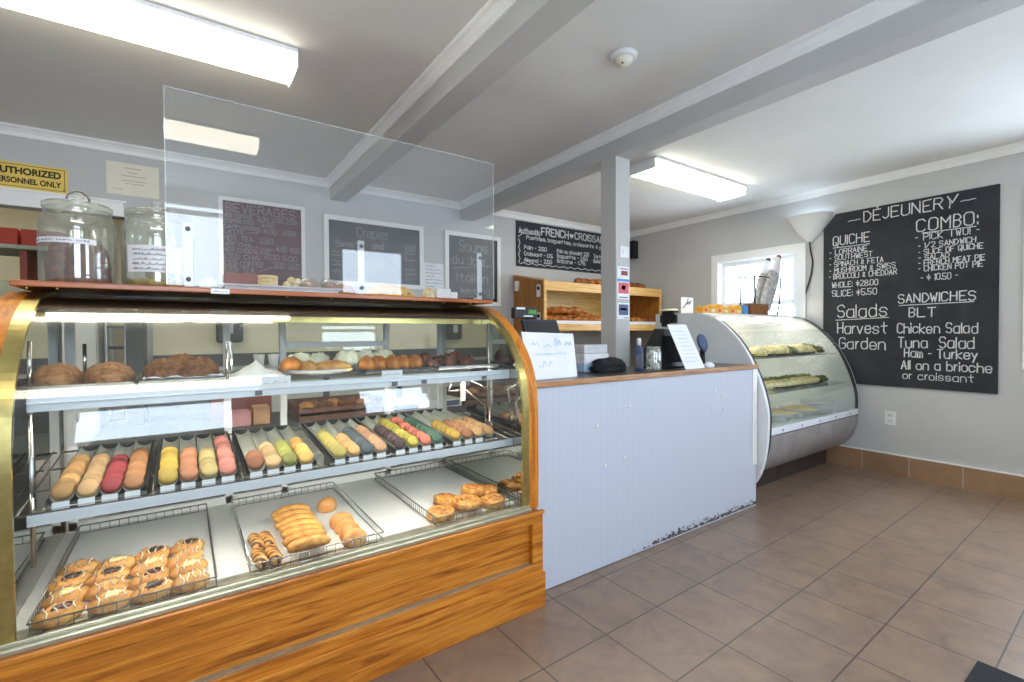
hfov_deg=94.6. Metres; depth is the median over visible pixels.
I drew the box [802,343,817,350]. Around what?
salad portion
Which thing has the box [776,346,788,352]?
salad portion
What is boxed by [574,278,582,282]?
croissant
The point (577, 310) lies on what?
croissant
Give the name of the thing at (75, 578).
danish pastry
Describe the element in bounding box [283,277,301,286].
cluster
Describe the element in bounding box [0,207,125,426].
shelf
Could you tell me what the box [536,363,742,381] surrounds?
countertop
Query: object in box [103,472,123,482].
macaron
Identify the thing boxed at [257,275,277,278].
cookie
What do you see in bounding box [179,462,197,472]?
macaron
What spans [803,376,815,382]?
salad portion
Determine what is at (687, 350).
print
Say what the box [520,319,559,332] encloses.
screen
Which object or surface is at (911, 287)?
chalkboard
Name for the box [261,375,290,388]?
price card
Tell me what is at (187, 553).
danish pastry
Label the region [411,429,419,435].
macaron
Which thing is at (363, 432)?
macaron
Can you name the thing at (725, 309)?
packet
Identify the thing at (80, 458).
macaron
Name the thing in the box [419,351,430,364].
pastry
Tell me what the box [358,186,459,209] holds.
trim
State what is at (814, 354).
glass shelf
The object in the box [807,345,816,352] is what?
salad portion
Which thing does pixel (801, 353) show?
oval platter
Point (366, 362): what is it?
bun
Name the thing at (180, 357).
bread
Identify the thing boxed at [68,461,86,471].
macaron
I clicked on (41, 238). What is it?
glass jar
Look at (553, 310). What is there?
croissant
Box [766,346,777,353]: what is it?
salad portion
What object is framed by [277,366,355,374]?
oval platter
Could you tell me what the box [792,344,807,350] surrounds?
salad portion
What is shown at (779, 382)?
salad portion
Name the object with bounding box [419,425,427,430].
macaron
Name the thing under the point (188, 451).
macaron
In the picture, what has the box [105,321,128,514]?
wire shelving
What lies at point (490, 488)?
cinnamon roll
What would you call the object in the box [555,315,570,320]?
croissant
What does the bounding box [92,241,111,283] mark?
bag
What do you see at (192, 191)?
wall
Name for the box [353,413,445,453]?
tray
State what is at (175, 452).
macaron
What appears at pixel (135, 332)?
locker
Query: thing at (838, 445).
trim
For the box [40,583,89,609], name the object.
danish pastry
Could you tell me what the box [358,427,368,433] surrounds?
macaron
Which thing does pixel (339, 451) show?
macaron
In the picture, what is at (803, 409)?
plate
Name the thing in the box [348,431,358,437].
macaron
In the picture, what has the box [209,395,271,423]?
box
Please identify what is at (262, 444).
macaron
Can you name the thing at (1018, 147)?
trim
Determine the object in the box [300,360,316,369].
bread roll
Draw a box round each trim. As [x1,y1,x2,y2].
[0,121,328,187]
[0,186,125,216]
[124,217,126,299]
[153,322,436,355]
[326,0,518,187]
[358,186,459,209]
[459,0,924,209]
[490,209,600,232]
[630,141,1023,237]
[838,445,1023,476]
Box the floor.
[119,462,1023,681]
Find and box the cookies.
[337,284,354,293]
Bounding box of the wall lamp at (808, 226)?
[787,211,833,292]
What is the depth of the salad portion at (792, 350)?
4.03 m
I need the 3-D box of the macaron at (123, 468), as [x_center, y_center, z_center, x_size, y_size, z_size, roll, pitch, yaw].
[-1.300,0.431,1.550,0.052,0.044,0.048,-1,1,-37]
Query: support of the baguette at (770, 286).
in the wire stand
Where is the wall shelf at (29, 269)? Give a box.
[0,244,47,280]
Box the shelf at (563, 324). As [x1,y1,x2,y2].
[563,324,637,324]
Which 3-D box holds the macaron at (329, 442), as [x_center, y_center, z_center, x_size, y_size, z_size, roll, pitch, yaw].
[-0.724,0.424,1.912,0.052,0.047,0.045,-1,1,-34]
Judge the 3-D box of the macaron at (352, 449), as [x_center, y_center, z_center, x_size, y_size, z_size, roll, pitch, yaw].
[-0.630,0.431,1.873,0.047,0.044,0.052,0,1,41]
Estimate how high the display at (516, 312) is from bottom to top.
0.385 m
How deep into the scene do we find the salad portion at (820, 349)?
4.31 m
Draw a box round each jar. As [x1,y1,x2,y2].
[36,190,117,283]
[120,202,193,286]
[422,288,434,296]
[646,346,661,371]
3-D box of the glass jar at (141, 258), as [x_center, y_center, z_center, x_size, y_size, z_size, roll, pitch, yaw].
[-1.404,-0.374,1.874,0.231,0.350,0.234,0,1,5]
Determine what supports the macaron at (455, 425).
in the tray at (426, 417)
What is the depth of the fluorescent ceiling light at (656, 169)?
4.00 m
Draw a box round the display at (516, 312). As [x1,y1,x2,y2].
[511,307,536,318]
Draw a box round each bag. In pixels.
[43,236,70,281]
[63,236,97,282]
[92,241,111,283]
[199,277,215,287]
[300,277,318,286]
[319,278,338,287]
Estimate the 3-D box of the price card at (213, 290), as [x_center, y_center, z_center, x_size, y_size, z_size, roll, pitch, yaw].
[-1.093,-0.186,1.769,0.060,0.020,0.002,-1,1,-35]
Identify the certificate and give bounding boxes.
[106,160,158,198]
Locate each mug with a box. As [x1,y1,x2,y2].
[253,354,264,365]
[268,354,278,366]
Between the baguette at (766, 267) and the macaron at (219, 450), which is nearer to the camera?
the macaron at (219, 450)
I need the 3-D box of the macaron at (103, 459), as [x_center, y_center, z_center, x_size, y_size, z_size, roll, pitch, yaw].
[-1.409,0.421,1.611,0.053,0.048,0.044,-1,1,-36]
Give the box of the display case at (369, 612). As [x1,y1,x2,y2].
[0,279,545,681]
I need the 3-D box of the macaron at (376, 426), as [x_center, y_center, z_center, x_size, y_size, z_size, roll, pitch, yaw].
[-0.612,0.407,2.179,0.053,0.047,0.045,-1,1,-39]
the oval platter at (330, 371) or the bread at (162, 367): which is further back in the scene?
the oval platter at (330, 371)
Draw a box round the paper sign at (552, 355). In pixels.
[521,332,576,379]
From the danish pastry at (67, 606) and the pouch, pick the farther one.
the pouch
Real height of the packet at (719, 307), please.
0.079 m
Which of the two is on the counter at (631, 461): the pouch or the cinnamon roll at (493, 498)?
the pouch
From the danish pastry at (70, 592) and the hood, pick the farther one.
the hood
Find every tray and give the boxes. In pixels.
[16,374,141,391]
[45,439,154,507]
[138,371,226,385]
[155,431,240,490]
[217,283,342,292]
[232,425,316,476]
[287,393,383,413]
[287,406,383,421]
[301,418,389,463]
[351,366,432,373]
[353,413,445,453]
[403,408,495,444]
[422,362,497,369]
[557,320,578,323]
[579,321,600,323]
[630,322,655,324]
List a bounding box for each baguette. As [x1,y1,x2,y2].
[752,258,770,303]
[759,255,781,310]
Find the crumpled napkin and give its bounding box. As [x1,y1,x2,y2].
[704,362,713,367]
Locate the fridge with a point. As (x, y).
(90, 421)
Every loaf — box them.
[26,363,84,385]
[83,361,135,383]
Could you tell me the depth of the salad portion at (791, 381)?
3.93 m
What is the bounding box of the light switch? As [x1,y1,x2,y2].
[620,246,628,257]
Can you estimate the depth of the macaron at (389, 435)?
2.04 m
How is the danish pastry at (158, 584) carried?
in the wire basket at (128, 539)
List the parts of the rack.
rail, rail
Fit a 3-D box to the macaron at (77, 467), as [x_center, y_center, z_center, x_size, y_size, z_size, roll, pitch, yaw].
[-1.421,0.427,1.530,0.052,0.048,0.042,-1,1,-24]
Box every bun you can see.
[317,497,336,512]
[329,512,352,528]
[334,517,355,534]
[339,522,359,539]
[341,527,366,547]
[358,355,374,369]
[372,355,385,369]
[385,355,399,368]
[397,355,409,367]
[409,354,422,367]
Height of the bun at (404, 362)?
0.064 m
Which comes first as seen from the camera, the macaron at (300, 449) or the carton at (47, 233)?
the macaron at (300, 449)
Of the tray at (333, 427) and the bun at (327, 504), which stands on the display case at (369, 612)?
the tray at (333, 427)
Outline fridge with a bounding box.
[62,321,109,532]
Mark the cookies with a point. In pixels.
(346, 288)
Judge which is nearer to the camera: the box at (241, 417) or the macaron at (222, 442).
the macaron at (222, 442)
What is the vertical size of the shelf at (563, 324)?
0.015 m
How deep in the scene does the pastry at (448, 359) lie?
2.23 m
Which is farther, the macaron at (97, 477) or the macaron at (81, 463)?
the macaron at (81, 463)
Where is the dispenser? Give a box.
[216,322,242,342]
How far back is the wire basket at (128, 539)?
1.82 m
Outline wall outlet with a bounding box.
[885,411,895,425]
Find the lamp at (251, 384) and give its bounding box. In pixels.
[27,381,260,396]
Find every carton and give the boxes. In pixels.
[0,227,20,244]
[21,229,44,246]
[45,231,69,246]
[433,288,456,297]
[741,305,747,313]
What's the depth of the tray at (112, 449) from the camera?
1.62 m
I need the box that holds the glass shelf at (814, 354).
[753,353,827,358]
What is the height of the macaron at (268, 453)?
0.048 m
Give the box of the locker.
[125,321,149,511]
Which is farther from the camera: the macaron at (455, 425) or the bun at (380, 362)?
the macaron at (455, 425)
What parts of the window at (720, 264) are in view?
sash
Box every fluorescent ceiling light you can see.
[0,0,298,88]
[630,156,746,201]
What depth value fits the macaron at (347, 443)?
1.90 m
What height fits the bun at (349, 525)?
0.059 m
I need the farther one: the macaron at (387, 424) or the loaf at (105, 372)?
the macaron at (387, 424)
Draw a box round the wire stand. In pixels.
[739,275,781,314]
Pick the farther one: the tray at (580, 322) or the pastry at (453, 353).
the tray at (580, 322)
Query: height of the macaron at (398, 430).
0.044 m
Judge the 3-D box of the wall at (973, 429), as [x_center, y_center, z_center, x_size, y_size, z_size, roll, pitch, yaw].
[2.666,-0.158,5.125,0.140,2.620,8.040,-1,1,-35]
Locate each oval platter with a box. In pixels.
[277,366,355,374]
[752,351,818,355]
[773,380,826,388]
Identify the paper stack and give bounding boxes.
[390,396,436,412]
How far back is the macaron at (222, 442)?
1.84 m
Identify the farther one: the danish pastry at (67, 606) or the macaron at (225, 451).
the macaron at (225, 451)
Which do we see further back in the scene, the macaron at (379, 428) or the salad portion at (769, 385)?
the salad portion at (769, 385)
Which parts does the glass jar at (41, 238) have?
lid handle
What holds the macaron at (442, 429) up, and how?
in the tray at (426, 417)
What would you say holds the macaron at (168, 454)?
in the tray at (198, 441)
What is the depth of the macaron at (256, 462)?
1.68 m
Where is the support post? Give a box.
[601,156,629,366]
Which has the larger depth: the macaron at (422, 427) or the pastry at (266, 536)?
the macaron at (422, 427)
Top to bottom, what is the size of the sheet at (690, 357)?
0.290 m
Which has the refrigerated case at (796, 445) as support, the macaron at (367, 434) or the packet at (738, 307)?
the packet at (738, 307)
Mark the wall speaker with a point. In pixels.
(633, 244)
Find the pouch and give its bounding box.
[589,357,625,372]
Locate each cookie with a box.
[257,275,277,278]
[258,278,277,282]
[258,282,277,284]
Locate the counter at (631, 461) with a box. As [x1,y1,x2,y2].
[536,363,758,588]
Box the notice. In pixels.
[424,263,443,288]
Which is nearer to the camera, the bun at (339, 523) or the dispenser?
the bun at (339, 523)
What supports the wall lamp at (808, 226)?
attached to the wall at (973, 429)
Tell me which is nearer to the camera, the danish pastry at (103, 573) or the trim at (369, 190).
the danish pastry at (103, 573)
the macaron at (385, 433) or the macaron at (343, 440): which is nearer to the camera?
the macaron at (343, 440)
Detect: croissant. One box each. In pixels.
[547,306,562,314]
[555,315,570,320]
[557,306,569,314]
[562,307,574,314]
[570,306,583,314]
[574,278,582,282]
[574,316,591,320]
[582,278,594,283]
[631,316,642,321]
[634,283,645,287]
[643,317,654,321]
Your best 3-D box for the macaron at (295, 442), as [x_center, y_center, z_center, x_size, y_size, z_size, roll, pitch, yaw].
[-0.858,0.421,1.889,0.046,0.046,0.052,0,1,39]
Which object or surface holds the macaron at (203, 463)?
in the tray at (198, 441)
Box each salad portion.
[749,345,769,353]
[750,347,766,355]
[764,345,779,353]
[764,381,773,388]
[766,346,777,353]
[769,381,779,386]
[770,380,784,386]
[774,344,789,350]
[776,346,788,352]
[779,379,790,385]
[784,378,795,385]
[785,345,799,352]
[787,346,797,352]
[789,377,800,384]
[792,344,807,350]
[793,377,804,384]
[797,346,807,352]
[800,376,810,383]
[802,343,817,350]
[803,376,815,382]
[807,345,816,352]
[810,376,818,382]
[814,345,824,352]
[815,375,823,381]
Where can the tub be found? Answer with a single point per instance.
(824, 406)
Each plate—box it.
[771,408,799,421]
[779,404,818,417]
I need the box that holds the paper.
[142,372,223,380]
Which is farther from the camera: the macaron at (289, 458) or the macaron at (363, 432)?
the macaron at (363, 432)
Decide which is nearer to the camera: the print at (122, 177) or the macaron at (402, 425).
the macaron at (402, 425)
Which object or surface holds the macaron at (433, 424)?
in the tray at (426, 417)
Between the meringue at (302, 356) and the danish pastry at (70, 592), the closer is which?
the danish pastry at (70, 592)
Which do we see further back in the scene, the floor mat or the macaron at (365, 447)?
the macaron at (365, 447)
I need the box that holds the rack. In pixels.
[513,274,661,331]
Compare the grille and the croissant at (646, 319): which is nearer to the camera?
the croissant at (646, 319)
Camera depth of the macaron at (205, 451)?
1.73 m
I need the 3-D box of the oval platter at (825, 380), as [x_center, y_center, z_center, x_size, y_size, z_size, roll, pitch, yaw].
[2.394,0.366,4.095,1.260,0.020,0.360,-1,1,-35]
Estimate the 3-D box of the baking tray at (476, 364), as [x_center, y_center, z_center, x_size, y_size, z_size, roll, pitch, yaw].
[-0.309,0.116,2.347,0.315,0.014,0.400,-1,1,-35]
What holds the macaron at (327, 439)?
in the tray at (333, 427)
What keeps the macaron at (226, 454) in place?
in the tray at (198, 441)
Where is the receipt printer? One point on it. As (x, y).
(585, 354)
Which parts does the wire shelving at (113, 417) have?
post, post, shelf, shelf, shelf, post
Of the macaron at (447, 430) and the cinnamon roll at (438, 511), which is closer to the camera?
the cinnamon roll at (438, 511)
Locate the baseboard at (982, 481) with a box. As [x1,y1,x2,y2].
[826,446,1023,500]
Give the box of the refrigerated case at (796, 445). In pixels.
[656,313,858,487]
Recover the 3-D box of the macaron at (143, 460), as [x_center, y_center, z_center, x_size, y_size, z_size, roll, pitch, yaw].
[-1.284,0.426,1.621,0.052,0.048,0.044,-1,1,-42]
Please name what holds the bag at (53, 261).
in the glass jar at (41, 238)
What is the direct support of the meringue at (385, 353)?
on the baking tray at (422, 368)
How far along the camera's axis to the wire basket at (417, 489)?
2.45 m
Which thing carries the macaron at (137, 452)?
in the tray at (112, 449)
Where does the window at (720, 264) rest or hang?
in the wall at (973, 429)
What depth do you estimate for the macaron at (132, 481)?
1.47 m
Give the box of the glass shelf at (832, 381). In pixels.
[762,376,845,394]
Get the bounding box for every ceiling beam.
[330,0,594,201]
[461,0,1023,220]
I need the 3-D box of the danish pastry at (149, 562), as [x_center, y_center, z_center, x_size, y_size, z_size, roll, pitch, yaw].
[-1.208,0.748,1.577,0.072,0.054,0.108,0,1,36]
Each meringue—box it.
[288,352,312,360]
[311,352,329,363]
[333,348,359,365]
[355,348,373,368]
[373,348,394,357]
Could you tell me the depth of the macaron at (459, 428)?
2.20 m
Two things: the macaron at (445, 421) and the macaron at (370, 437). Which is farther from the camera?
the macaron at (445, 421)
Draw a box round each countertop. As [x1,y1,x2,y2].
[150,348,437,507]
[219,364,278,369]
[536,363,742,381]
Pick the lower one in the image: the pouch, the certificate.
the pouch
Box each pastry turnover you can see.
[270,503,310,518]
[273,508,313,522]
[274,512,315,530]
[278,518,320,532]
[280,523,323,539]
[282,528,326,546]
[286,534,330,553]
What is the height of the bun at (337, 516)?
0.059 m
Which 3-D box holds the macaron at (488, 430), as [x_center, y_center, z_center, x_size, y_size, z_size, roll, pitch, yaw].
[-0.114,0.423,2.232,0.052,0.045,0.047,-1,1,-26]
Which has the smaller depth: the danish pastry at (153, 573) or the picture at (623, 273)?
the danish pastry at (153, 573)
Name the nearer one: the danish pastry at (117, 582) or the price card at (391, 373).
the danish pastry at (117, 582)
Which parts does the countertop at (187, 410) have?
cabinet door, cabinet door, cabinet door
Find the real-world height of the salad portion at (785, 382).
0.059 m
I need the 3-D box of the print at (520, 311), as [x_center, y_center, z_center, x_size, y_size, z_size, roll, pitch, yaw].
[0.073,-0.165,2.693,0.115,0.052,0.002,-1,1,-35]
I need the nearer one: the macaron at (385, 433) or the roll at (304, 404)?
the macaron at (385, 433)
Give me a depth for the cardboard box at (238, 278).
2.00 m
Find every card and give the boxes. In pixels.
[211,288,229,293]
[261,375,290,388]
[382,370,402,377]
[681,297,692,312]
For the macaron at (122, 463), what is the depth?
1.59 m
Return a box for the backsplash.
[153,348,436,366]
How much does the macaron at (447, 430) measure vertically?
0.044 m
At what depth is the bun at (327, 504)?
2.11 m
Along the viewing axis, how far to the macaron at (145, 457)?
1.66 m
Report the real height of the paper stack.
0.050 m
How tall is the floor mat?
0.012 m
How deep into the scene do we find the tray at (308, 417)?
2.78 m
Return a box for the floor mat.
[964,661,1023,681]
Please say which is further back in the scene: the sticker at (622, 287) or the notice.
the notice
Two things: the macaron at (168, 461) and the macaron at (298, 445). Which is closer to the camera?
the macaron at (168, 461)
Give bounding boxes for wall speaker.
[630,240,637,258]
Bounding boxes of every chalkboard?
[218,195,305,287]
[323,214,423,289]
[444,230,500,305]
[516,220,600,273]
[823,184,999,393]
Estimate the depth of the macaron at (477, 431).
2.19 m
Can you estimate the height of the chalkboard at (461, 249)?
0.765 m
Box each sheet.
[229,361,284,378]
[667,324,704,368]
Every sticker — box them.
[617,266,628,281]
[617,282,628,298]
[617,303,628,318]
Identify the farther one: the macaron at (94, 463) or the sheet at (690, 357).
the sheet at (690, 357)
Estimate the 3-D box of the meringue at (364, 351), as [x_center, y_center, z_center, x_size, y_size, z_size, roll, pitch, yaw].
[-0.690,0.079,2.167,0.103,0.092,0.116,0,1,11]
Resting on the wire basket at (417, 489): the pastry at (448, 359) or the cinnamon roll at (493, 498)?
the cinnamon roll at (493, 498)
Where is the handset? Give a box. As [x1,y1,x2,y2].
[697,334,707,363]
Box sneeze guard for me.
[163,102,483,298]
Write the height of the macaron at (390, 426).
0.047 m
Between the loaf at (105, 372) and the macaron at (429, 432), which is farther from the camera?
the macaron at (429, 432)
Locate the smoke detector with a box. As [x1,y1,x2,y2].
[610,47,636,67]
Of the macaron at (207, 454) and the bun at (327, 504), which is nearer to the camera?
the macaron at (207, 454)
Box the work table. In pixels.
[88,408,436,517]
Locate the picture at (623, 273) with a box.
[621,271,627,275]
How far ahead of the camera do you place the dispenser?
3.69 m
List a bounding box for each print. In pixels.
[112,167,144,188]
[516,307,532,316]
[673,331,697,361]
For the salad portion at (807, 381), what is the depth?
4.07 m
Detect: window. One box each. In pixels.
[711,242,805,318]
[1022,247,1023,369]
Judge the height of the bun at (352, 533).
0.059 m
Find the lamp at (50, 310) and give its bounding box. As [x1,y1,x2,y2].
[32,297,486,323]
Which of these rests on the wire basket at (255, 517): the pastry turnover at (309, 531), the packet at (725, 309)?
the pastry turnover at (309, 531)
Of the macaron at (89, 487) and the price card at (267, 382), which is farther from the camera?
the price card at (267, 382)
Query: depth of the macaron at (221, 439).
1.87 m
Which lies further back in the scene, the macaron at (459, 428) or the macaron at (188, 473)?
the macaron at (459, 428)
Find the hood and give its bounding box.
[643,329,683,368]
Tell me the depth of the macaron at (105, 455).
1.65 m
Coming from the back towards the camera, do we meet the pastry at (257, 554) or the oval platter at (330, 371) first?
the oval platter at (330, 371)
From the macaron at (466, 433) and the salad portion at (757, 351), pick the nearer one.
the macaron at (466, 433)
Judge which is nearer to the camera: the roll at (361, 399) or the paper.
the paper
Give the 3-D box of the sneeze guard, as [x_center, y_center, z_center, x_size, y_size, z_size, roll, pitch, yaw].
[-0.681,-0.564,2.105,1.396,0.715,0.057,-1,1,-35]
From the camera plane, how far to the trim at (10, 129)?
3.47 m
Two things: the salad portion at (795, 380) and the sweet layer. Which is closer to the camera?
the sweet layer
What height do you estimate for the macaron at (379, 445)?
0.048 m
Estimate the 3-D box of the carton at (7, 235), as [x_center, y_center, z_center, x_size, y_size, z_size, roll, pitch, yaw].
[-3.838,-0.783,3.623,0.110,0.130,0.250,-1,1,-35]
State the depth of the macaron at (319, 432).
2.05 m
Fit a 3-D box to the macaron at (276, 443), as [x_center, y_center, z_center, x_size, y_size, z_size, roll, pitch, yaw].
[-0.923,0.418,1.887,0.052,0.043,0.048,-1,1,-42]
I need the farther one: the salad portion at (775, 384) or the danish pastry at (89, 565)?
the salad portion at (775, 384)
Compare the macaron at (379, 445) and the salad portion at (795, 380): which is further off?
the salad portion at (795, 380)
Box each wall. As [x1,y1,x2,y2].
[0,134,600,492]
[630,152,1023,474]
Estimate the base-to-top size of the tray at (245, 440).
0.076 m
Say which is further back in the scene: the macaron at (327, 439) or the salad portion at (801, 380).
the salad portion at (801, 380)
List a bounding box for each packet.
[145,272,174,279]
[366,284,413,295]
[695,306,708,312]
[703,305,715,312]
[710,304,722,312]
[723,306,735,313]
[723,307,728,313]
[729,305,741,313]
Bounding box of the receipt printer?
[574,344,608,371]
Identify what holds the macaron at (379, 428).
in the tray at (369, 422)
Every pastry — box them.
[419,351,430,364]
[424,357,439,366]
[433,356,441,365]
[441,352,456,365]
[451,351,458,363]
[457,355,470,365]
[466,354,474,363]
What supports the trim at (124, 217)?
attached to the wall at (192, 191)
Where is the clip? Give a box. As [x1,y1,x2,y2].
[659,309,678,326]
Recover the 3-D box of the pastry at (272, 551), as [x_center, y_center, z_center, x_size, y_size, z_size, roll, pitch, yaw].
[-0.837,0.751,1.659,0.044,0.044,0.125,-1,1,-38]
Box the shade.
[787,211,833,242]
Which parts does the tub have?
lid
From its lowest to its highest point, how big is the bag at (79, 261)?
0.175 m
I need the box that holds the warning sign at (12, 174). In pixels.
[0,160,67,193]
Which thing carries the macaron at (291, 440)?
in the tray at (245, 440)
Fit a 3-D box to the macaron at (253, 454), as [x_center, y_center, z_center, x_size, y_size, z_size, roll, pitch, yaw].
[-0.935,0.432,1.718,0.052,0.045,0.046,-1,1,-27]
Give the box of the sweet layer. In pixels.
[125,278,183,286]
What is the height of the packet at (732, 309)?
0.067 m
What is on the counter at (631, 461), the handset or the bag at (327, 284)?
the handset
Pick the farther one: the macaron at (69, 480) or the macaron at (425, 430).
the macaron at (425, 430)
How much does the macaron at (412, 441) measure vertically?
0.047 m
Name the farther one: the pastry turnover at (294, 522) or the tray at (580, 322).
the tray at (580, 322)
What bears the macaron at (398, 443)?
in the tray at (369, 422)
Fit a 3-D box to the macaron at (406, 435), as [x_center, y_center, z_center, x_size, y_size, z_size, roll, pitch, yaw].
[-0.451,0.424,2.051,0.048,0.043,0.052,1,1,42]
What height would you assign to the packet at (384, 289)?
0.075 m
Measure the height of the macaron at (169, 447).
0.046 m
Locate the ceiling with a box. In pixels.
[0,0,1023,231]
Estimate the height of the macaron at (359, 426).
0.046 m
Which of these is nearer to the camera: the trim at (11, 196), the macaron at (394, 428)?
the macaron at (394, 428)
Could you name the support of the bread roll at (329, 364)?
on the oval platter at (330, 371)
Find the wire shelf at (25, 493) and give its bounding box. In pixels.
[14,410,509,518]
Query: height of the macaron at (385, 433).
0.043 m
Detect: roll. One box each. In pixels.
[280,356,301,371]
[299,402,313,408]
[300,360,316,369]
[308,400,319,406]
[316,360,351,370]
[317,400,333,406]
[328,398,338,405]
[337,398,352,404]
[346,397,356,403]
[356,397,369,403]
[426,505,454,522]
[433,493,456,505]
[452,494,480,511]
[461,484,485,496]
[478,484,497,498]
[480,493,505,509]
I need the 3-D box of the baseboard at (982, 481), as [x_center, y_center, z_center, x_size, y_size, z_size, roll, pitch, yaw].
[3.917,1.088,3.228,0.012,0.178,3.190,-1,1,-35]
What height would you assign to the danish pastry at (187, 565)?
0.054 m
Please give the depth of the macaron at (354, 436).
2.00 m
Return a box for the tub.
[800,399,834,414]
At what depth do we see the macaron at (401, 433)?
2.08 m
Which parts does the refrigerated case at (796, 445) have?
panel, panel, curved glass, rail, frame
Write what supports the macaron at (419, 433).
in the tray at (369, 422)
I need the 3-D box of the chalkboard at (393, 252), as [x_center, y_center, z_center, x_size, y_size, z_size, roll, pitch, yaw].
[-1.275,-0.818,4.449,0.950,0.625,0.025,-1,1,-35]
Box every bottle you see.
[634,338,643,370]
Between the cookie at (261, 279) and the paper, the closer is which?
the paper
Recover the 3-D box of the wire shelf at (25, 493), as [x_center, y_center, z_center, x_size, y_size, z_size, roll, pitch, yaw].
[-0.878,0.448,2.049,1.680,0.062,0.651,-1,1,-35]
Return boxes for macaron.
[50,482,74,499]
[54,478,76,488]
[58,473,80,485]
[59,469,81,477]
[63,465,83,474]
[67,457,87,466]
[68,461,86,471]
[70,454,90,464]
[77,479,99,496]
[80,474,102,483]
[83,469,103,478]
[86,461,106,470]
[86,465,105,473]
[89,457,108,466]
[91,453,110,461]
[100,476,122,492]
[103,468,124,477]
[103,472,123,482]
[106,465,125,472]
[108,458,127,465]
[108,461,127,469]
[110,454,129,462]
[123,473,143,489]
[124,469,143,477]
[126,461,146,470]
[127,465,145,476]
[128,457,146,466]
[129,454,147,462]
[130,451,147,458]
[132,448,149,456]
[158,464,177,474]
[158,468,177,484]
[160,453,177,461]
[160,457,177,465]
[160,460,178,469]
[161,446,177,453]
[161,449,178,456]
[179,454,196,462]
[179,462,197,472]
[180,447,196,454]
[180,450,196,458]
[180,457,197,465]
[180,466,198,480]
[198,447,214,455]
[198,453,215,462]
[199,450,215,456]
[199,456,216,465]
[199,459,216,469]
[200,463,218,477]
[213,435,227,444]
[215,438,229,447]
[215,444,231,451]
[216,441,230,447]
[216,447,231,457]
[218,450,233,458]
[218,453,234,462]
[218,457,235,466]
[219,460,235,474]
[245,450,260,461]
[247,453,262,461]
[247,455,263,469]
[258,442,271,452]
[261,445,275,454]
[262,448,276,455]
[263,451,278,462]
[265,454,280,467]
[274,440,287,447]
[276,443,289,450]
[277,445,291,454]
[279,449,293,460]
[281,452,296,465]
[289,437,302,444]
[290,440,302,450]
[294,443,307,453]
[296,447,309,456]
[298,450,312,463]
[316,429,328,438]
[319,432,330,440]
[321,434,333,442]
[323,437,335,446]
[326,440,338,449]
[329,443,341,452]
[332,445,346,457]
[335,433,346,439]
[337,435,348,442]
[340,438,351,445]
[342,426,353,432]
[343,441,355,447]
[345,429,354,435]
[346,444,359,455]
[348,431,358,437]
[350,434,360,440]
[353,436,364,444]
[354,425,363,431]
[357,439,368,447]
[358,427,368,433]
[360,430,370,436]
[360,442,372,453]
[364,432,373,438]
[367,434,377,441]
[370,437,381,444]
[373,424,383,431]
[373,440,386,451]
[376,426,385,434]
[379,428,388,436]
[383,430,393,439]
[384,421,393,428]
[386,432,396,442]
[388,424,397,430]
[389,435,400,443]
[391,426,399,431]
[392,437,404,448]
[393,418,401,423]
[394,428,403,434]
[398,431,407,437]
[399,422,409,429]
[402,433,411,443]
[406,435,417,446]
[407,427,415,433]
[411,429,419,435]
[414,423,423,428]
[415,431,424,440]
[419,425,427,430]
[419,434,430,444]
[422,427,431,433]
[427,430,435,436]
[430,432,441,442]
[431,420,439,427]
[435,422,444,430]
[439,425,448,433]
[442,419,450,424]
[444,427,454,435]
[447,421,455,426]
[449,430,459,440]
[452,423,460,429]
[456,426,464,434]
[461,428,471,438]
[472,427,482,436]
[482,425,492,435]
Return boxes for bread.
[142,358,183,380]
[170,353,191,362]
[181,356,219,376]
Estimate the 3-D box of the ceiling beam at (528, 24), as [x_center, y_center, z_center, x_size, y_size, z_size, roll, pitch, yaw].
[0.037,-1.317,1.961,0.140,0.169,5.600,-1,1,-35]
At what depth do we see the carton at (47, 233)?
3.67 m
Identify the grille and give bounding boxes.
[630,241,632,257]
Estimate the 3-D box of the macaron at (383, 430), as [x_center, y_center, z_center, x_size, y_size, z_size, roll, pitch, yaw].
[-0.568,0.414,2.111,0.052,0.045,0.046,-1,1,-44]
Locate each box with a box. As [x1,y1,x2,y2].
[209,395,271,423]
[222,272,256,287]
[232,409,250,426]
[251,404,269,424]
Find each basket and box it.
[26,503,217,635]
[231,482,383,574]
[374,461,520,526]
[743,303,768,314]
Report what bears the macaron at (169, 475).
in the tray at (198, 441)
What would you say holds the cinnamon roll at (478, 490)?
in the wire basket at (417, 489)
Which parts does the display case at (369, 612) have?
brass trim, shelf rod, shelf rod, panel, shelf rod, shelf rod, door frame, shelf glass, curved glass, price rail, price rail, frame, shelf rod, panel, brass trim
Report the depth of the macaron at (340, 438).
1.97 m
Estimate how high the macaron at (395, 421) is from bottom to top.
0.046 m

